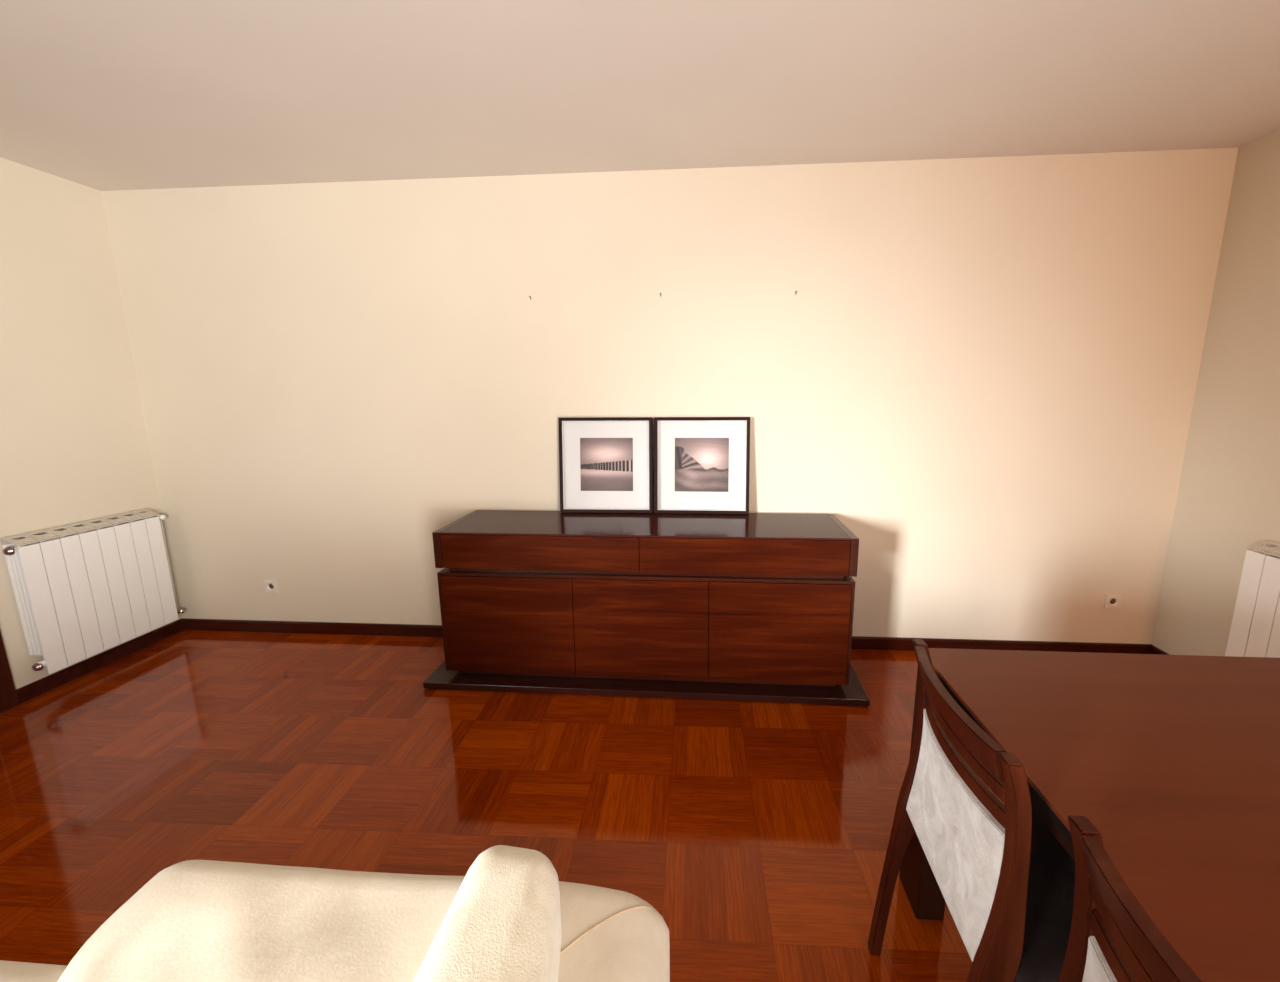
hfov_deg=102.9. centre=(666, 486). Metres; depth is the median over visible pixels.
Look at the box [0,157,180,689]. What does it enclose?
wall
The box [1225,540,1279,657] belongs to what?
radiator
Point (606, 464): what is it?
art print
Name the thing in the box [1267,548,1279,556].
grille
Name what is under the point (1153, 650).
baseboard
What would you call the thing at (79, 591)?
radiator
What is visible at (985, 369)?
wall
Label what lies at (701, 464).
art print
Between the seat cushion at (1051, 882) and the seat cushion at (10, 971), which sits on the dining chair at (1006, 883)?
the seat cushion at (1051, 882)
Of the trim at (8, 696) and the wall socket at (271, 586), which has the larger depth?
the wall socket at (271, 586)
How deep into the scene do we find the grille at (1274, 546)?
2.23 m
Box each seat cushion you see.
[0,960,66,981]
[1005,805,1074,981]
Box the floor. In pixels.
[0,630,1004,981]
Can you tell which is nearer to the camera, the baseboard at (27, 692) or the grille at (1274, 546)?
the grille at (1274, 546)
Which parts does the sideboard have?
door, drawer, door, drawer, door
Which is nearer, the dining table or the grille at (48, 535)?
the dining table
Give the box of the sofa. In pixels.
[0,845,669,981]
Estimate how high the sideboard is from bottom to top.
0.815 m
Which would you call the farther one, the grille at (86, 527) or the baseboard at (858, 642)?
the baseboard at (858, 642)
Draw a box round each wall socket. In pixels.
[264,580,278,592]
[1104,594,1121,608]
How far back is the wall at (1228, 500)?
2.43 m
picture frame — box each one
[559,417,652,512]
[654,417,749,513]
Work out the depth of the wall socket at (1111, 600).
2.82 m
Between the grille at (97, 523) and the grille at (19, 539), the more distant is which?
the grille at (97, 523)
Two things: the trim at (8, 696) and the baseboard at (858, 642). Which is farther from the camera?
the baseboard at (858, 642)
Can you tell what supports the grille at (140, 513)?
attached to the radiator at (79, 591)
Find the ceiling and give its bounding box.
[0,0,1279,190]
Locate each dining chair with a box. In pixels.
[868,639,1074,981]
[1058,815,1199,981]
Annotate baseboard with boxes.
[16,618,182,703]
[182,618,1149,653]
[1149,644,1169,654]
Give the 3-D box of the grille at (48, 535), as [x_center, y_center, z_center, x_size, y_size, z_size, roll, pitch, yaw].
[-3.118,0.244,2.535,0.091,0.040,0.077,0,10,4]
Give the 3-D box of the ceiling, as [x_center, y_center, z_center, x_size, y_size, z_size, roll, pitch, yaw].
[-0.411,-1.184,-0.063,6.158,0.100,5.742,0,10,4]
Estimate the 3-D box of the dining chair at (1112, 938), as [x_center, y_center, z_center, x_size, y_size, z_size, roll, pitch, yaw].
[0.742,0.934,0.566,0.494,0.892,0.424,0,10,5]
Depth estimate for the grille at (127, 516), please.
2.93 m
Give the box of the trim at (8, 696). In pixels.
[0,632,18,712]
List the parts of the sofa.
armrest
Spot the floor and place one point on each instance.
(758, 833)
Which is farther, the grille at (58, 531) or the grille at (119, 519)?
the grille at (119, 519)
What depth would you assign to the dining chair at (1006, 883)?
0.96 m
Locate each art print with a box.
[580,438,632,490]
[675,438,728,491]
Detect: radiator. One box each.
[0,509,184,673]
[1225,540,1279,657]
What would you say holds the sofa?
on the floor
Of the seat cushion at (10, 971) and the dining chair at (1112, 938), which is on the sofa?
the seat cushion at (10, 971)
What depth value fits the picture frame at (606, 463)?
2.86 m
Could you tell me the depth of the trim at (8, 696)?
2.44 m
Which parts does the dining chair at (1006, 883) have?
post, crest rail, post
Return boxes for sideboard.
[423,510,869,705]
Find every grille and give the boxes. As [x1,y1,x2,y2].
[0,534,38,545]
[22,530,58,541]
[42,526,77,536]
[62,522,95,532]
[81,518,112,528]
[98,515,128,524]
[114,512,143,521]
[130,509,158,517]
[1247,540,1279,552]
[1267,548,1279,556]
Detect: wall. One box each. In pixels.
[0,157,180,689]
[101,148,1237,643]
[1151,129,1279,655]
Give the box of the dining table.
[899,648,1279,981]
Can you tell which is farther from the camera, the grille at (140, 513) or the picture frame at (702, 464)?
the grille at (140, 513)
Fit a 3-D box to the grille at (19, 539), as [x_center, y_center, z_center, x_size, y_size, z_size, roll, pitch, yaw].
[-3.123,0.258,2.457,0.091,0.040,0.077,0,10,4]
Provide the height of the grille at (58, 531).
0.040 m

